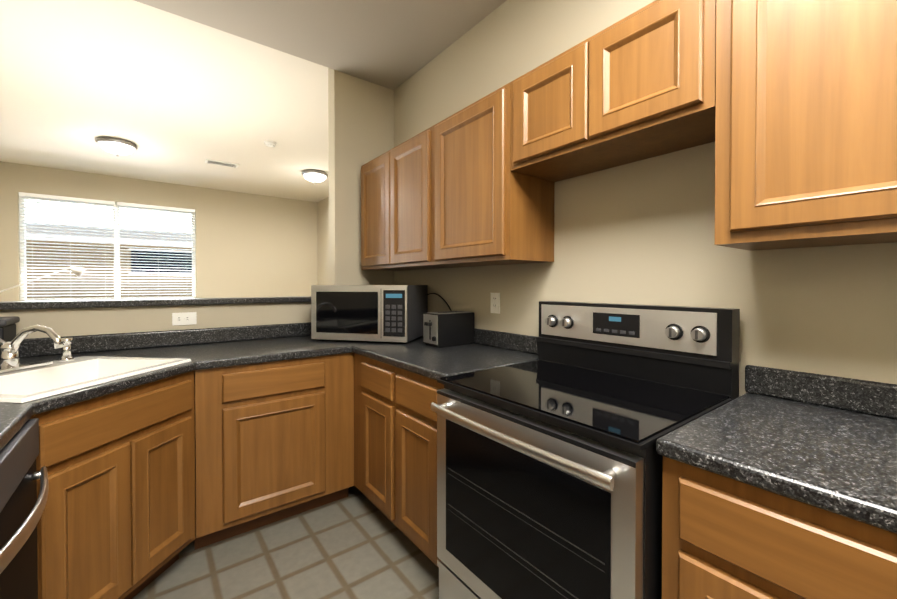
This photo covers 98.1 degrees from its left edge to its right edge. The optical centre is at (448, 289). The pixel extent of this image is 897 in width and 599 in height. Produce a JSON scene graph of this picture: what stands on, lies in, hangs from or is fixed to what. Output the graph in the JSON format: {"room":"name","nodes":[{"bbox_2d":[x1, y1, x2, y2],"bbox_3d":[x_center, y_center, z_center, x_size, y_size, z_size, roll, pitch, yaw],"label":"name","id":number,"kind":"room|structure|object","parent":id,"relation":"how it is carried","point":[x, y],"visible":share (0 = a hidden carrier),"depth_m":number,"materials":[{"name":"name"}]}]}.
{"room":"kitchen","nodes":[
{"label":"kitchen","id":0,"kind":"room"},
{"bbox_2d":[0,161,317,300],"bbox_3d":[-4.508,-0.311,6.354,4.940,3.000,0.140,-1,1,-37],"label":"wall","id":1,"kind":"structure","parent":0,"point":[251,245],"depth_m":6.70,"materials":[{"name":"beige paint"}]},
{"bbox_2d":[19,196,195,300],"bbox_3d":[-5.068,-0.567,5.947,2.020,1.520,0.080,-1,1,-37],"label":"window","id":2,"kind":"structure","parent":1,"relation":"in","point":[116,247],"depth_m":5.91,"materials":[{"name":"white plastic"}]},
{"bbox_2d":[19,192,115,299],"bbox_3d":[-5.429,-0.563,5.585,0.990,1.515,0.055,-1,1,-37],"label":"window blinds","id":3,"kind":"object","parent":2,"relation":"attached to","point":[66,199],"visible":0.94,"depth_m":5.56,"materials":[{"name":"white plastic"}]},
{"bbox_2d":[117,202,194,297],"bbox_3d":[-4.625,-0.570,6.202,0.990,1.515,0.055,-1,1,-37],"label":"window blinds","id":4,"kind":"object","parent":2,"relation":"attached to","point":[152,207],"visible":0.98,"depth_m":6.17,"materials":[{"name":"white plastic"}]},
{"bbox_2d":[0,0,328,201],"bbox_3d":[-2.987,-1.769,4.353,4.940,0.160,5.140,-1,1,-37],"label":"ceiling","id":5,"kind":"structure","parent":0,"point":[176,99],"depth_m":3.44,"materials":[{"name":"beige paint"}]},
{"bbox_2d":[95,136,137,156],"bbox_3d":[-3.800,-1.605,4.463,0.370,0.169,0.370,-1,1,-37],"label":"ceiling light","id":6,"kind":"object","parent":5,"relation":"attached to","point":[116,146],"visible":1,"depth_m":4.37,"materials":[{"name":"white glass"}]},
{"bbox_2d":[205,159,238,167],"bbox_3d":[-3.042,-1.692,5.232,0.380,0.014,0.170,-1,1,-37],"label":"ceiling vent","id":7,"kind":"object","parent":5,"relation":"in","point":[221,163],"visible":0.98,"depth_m":5.21,"materials":[{"name":"white plastic"}]},
{"bbox_2d":[264,140,276,146],"bbox_3d":[-2.050,-1.670,4.481,0.136,0.040,0.136,-1,1,-37],"label":"smoke detector","id":8,"kind":"object","parent":5,"relation":"attached to","point":[268,143],"visible":1,"depth_m":4.44,"materials":[{"name":"white plastic"}]},
{"bbox_2d":[302,169,327,183],"bbox_3d":[-1.949,-1.619,5.680,0.370,0.169,0.370,-1,1,-37],"label":"ceiling light","id":9,"kind":"object","parent":5,"relation":"attached to","point":[313,175],"visible":1,"depth_m":5.57,"materials":[{"name":"white glass"}]},
{"bbox_2d":[0,68,393,338],"bbox_3d":[-0.956,-0.245,2.765,3.670,2.950,0.120,-1,1,-37],"label":"wall","id":10,"kind":"structure","parent":0,"point":[360,122],"depth_m":2.81,"materials":[{"name":"beige paint"}]},
{"bbox_2d":[0,296,310,309],"bbox_3d":[-1.632,0.072,2.250,1.965,0.034,0.190,-1,1,-37],"label":"half wall cap","id":11,"kind":"object","parent":10,"relation":"on","point":[9,305],"visible":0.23,"depth_m":2.12,"materials":[{"name":"stone"}]},
{"bbox_2d":[172,312,196,325],"bbox_3d":[-1.527,0.170,2.251,0.116,0.072,0.008,-1,1,-37],"label":"outlet","id":12,"kind":"object","parent":10,"relation":"attached to","point":[187,318],"visible":1,"depth_m":2.25,"materials":[{"name":"white plastic"}]},
{"bbox_2d":[132,485,438,598],"bbox_3d":[-0.089,1.284,0.650,2.690,0.060,4.320,-1,1,-37],"label":"floor","id":13,"kind":"structure","parent":0,"point":[356,543],"depth_m":1.76,"materials":[{"name":"tile"}]},
{"bbox_2d":[0,418,48,598],"bbox_3d":[-1.251,0.817,0.744,0.668,0.872,0.606,-1,1,-37],"label":"dishwasher","id":14,"kind":"object","parent":13,"relation":"on","point":[22,506],"visible":0.96,"depth_m":0.97,"materials":[{"name":"black metal"}]},
{"bbox_2d":[30,371,194,598],"bbox_3d":[-1.465,0.807,1.493,0.580,0.874,0.642,0,1,8],"label":"base cabinet","id":15,"kind":"object","parent":13,"relation":"on","point":[117,520],"visible":0.79,"depth_m":1.40,"materials":[{"name":"brown wood"}]},
{"bbox_2d":[193,353,353,549],"bbox_3d":[-1.029,0.799,2.246,0.769,0.874,0.630,-1,1,-37],"label":"base cabinet","id":16,"kind":"object","parent":13,"relation":"on","point":[274,441],"visible":0.94,"depth_m":1.97,"materials":[{"name":"brown wood"}]},
{"bbox_2d":[354,428,354,484],"bbox_3d":[-0.488,0.794,2.676,0.606,0.874,0.606,-1,1,-37],"label":"base cabinet","id":17,"kind":"object","parent":13,"relation":"on","point":[354,456],"visible":0.04,"depth_m":2.25,"materials":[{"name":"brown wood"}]},
{"bbox_2d":[354,353,443,567],"bbox_3d":[-0.039,0.801,2.071,0.630,0.874,0.893,-1,1,-37],"label":"base cabinet","id":18,"kind":"object","parent":13,"relation":"on","point":[395,421],"visible":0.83,"depth_m":1.81,"materials":[{"name":"brown wood"}]},
{"bbox_2d":[431,301,739,598],"bbox_3d":[0.422,0.653,1.343,0.721,1.185,0.766,-1,1,-37],"label":"range","id":19,"kind":"object","parent":13,"relation":"on","point":[549,471],"visible":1,"depth_m":1.20,"materials":[{"name":"black metal"}]},
{"bbox_2d":[662,456,896,598],"bbox_3d":[1.003,0.816,0.712,0.630,0.874,0.918,-1,1,-37],"label":"base cabinet","id":20,"kind":"object","parent":13,"relation":"on","point":[723,537],"visible":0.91,"depth_m":0.74,"materials":[{"name":"brown wood"}]},
{"bbox_2d":[656,365,896,533],"bbox_3d":[1.021,0.314,0.680,0.633,0.128,0.995,-1,1,-37],"label":"countertop","id":21,"kind":"structure","parent":20,"relation":"on","point":[826,442],"depth_m":0.86,"materials":[{"name":"stone"}]},
{"bbox_3d":[-0.609,0.826,-0.169,0.630,0.874,1.621,-1,1,-37],"label":"base cabinet","id":22,"kind":"object","parent":13,"relation":"on","visible":0},
{"bbox_2d":[0,336,79,450],"bbox_3d":[-1.107,0.316,0.499,0.660,0.128,3.298,-1,1,-37],"label":"countertop","id":23,"kind":"structure","parent":22,"relation":"on","point":[13,416],"depth_m":1.15,"materials":[{"name":"stone"}]},
{"bbox_2d":[0,316,19,357],"bbox_3d":[-2.027,0.217,1.665,0.225,0.220,0.230,-1,1,-37],"label":"canister","id":24,"kind":"object","parent":23,"relation":"on","point":[7,329],"visible":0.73,"depth_m":1.70,"materials":[{"name":"black"}]},
{"bbox_2d":[0,324,74,373],"bbox_3d":[-1.679,0.225,1.530,0.280,0.182,0.340,-1,1,-37],"label":"faucet","id":25,"kind":"object","parent":23,"relation":"on","point":[9,360],"visible":1,"depth_m":1.50,"materials":[{"name":"silver metal"}]},
{"bbox_2d":[0,356,190,402],"bbox_3d":[-1.489,0.415,1.492,0.567,0.195,0.634,0,1,8],"label":"sink","id":26,"kind":"object","parent":23,"relation":"in","point":[31,384],"visible":0.23,"depth_m":1.60,"materials":[{"name":"white ceramic"}]},
{"bbox_2d":[44,322,387,408],"bbox_3d":[-0.812,0.297,2.124,1.786,0.128,1.078,-1,1,-37],"label":"countertop","id":27,"kind":"structure","parent":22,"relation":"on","point":[206,348],"depth_m":2.06,"materials":[{"name":"stone"}]},
{"bbox_2d":[311,285,427,342],"bbox_3d":[-0.495,0.144,2.532,0.620,0.345,0.434,0,1,13],"label":"microwave","id":28,"kind":"object","parent":27,"relation":"on","point":[386,313],"visible":1,"depth_m":2.33,"materials":[{"name":"silver metal"}]},
{"bbox_2d":[427,293,451,310],"bbox_3d":[-0.059,0.169,2.545,0.064,0.289,0.333,-1,1,-37],"label":"cord","id":29,"kind":"object","parent":28,"relation":"attached to","point":[442,298],"visible":0.35,"depth_m":2.55,"materials":[{"name":"black plastic"}]},
{"bbox_2d":[388,328,538,379],"bbox_3d":[-0.023,0.298,2.034,0.643,0.128,0.867,-1,1,-37],"label":"countertop","id":30,"kind":"structure","parent":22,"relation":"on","point":[489,349],"depth_m":1.94,"materials":[{"name":"stone"}]},
{"bbox_2d":[423,311,473,347],"bbox_3d":[-0.008,0.225,2.250,0.290,0.190,0.150,-1,1,-37],"label":"toaster","id":31,"kind":"object","parent":30,"relation":"on","point":[441,329],"visible":1,"depth_m":2.19,"materials":[{"name":"black metal"}]},
{"bbox_2d":[134,0,506,89],"bbox_3d":[-0.089,-1.676,0.616,2.690,0.260,4.320,-1,1,-37],"label":"ceiling","id":32,"kind":"structure","parent":0,"point":[392,44],"depth_m":2.32,"materials":[{"name":"beige paint"}]},
{"bbox_2d":[317,197,328,284],"bbox_3d":[-1.069,-0.305,5.829,0.120,3.000,4.880,-1,1,-37],"label":"wall","id":33,"kind":"structure","parent":0,"point":[323,237],"depth_m":7.46,"materials":[{"name":"beige paint"}]},
{"bbox_2d":[394,0,896,396],"bbox_3d":[0.931,-0.255,1.414,0.120,3.000,4.320,-1,1,-37],"label":"wall","id":34,"kind":"structure","parent":0,"point":[641,232],"depth_m":1.53,"materials":[{"name":"beige paint"}]},
{"bbox_2d":[361,153,403,270],"bbox_3d":[-0.388,-0.523,2.762,0.326,0.762,0.460,-1,1,-37],"label":"upper cabinet","id":35,"kind":"object","parent":34,"relation":"attached to","point":[372,172],"depth_m":2.68,"materials":[{"name":"brown wood"}]},
{"bbox_2d":[385,130,444,269],"bbox_3d":[-0.109,-0.519,2.397,0.326,0.762,0.460,-1,1,-37],"label":"upper cabinet","id":36,"kind":"object","parent":34,"relation":"attached to","point":[405,162],"depth_m":2.35,"materials":[{"name":"brown wood"}]},
{"bbox_2d":[425,82,554,267],"bbox_3d":[0.205,-0.515,1.989,0.326,0.762,0.570,-1,1,-37],"label":"upper cabinet","id":37,"kind":"object","parent":34,"relation":"attached to","point":[453,191],"depth_m":1.83,"materials":[{"name":"brown wood"}]},
{"bbox_2d":[491,293,499,313],"bbox_3d":[0.262,0.076,2.184,0.008,0.116,0.072,-1,1,-37],"label":"outlet","id":38,"kind":"object","parent":34,"relation":"attached to","point":[495,302],"visible":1,"depth_m":2.18,"materials":[{"name":"white plastic"}]},
{"bbox_2d":[511,0,715,181],"bbox_3d":[0.612,-0.699,1.456,0.325,0.381,0.763,-1,1,-37],"label":"upper cabinet","id":39,"kind":"object","parent":34,"relation":"attached to","point":[639,84],"visible":0.98,"depth_m":1.30,"materials":[{"name":"brown wood"}]},
{"bbox_2d":[714,0,896,250],"bbox_3d":[1.124,-0.501,0.790,0.325,0.762,0.918,-1,1,-37],"label":"upper cabinet","id":40,"kind":"object","parent":34,"relation":"attached to","point":[806,128],"visible":1,"depth_m":0.92,"materials":[{"name":"brown wood"}]},
{"bbox_3d":[-2.987,1.241,4.388,4.940,0.060,5.140,-1,1,-37],"label":"floor","id":41,"kind":"structure","parent":0,"visible":0},
{"bbox_2d":[0,266,85,292],"bbox_3d":[-4.635,0.474,4.287,0.953,1.477,0.280,-1,1,-37],"label":"floor lamp","id":42,"kind":"object","parent":41,"relation":"on","point":[78,272],"visible":0.92,"depth_m":4.47,"materials":[{"name":"white"}]},
{"label":"outside","id":43,"kind":"structure","parent":0,"visible":0},
{"bbox_2d":[26,222,191,299],"bbox_3d":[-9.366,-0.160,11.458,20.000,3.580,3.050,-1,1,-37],"label":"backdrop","id":44,"kind":"structure","parent":43,"point":[146,288],"depth_m":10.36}
]}

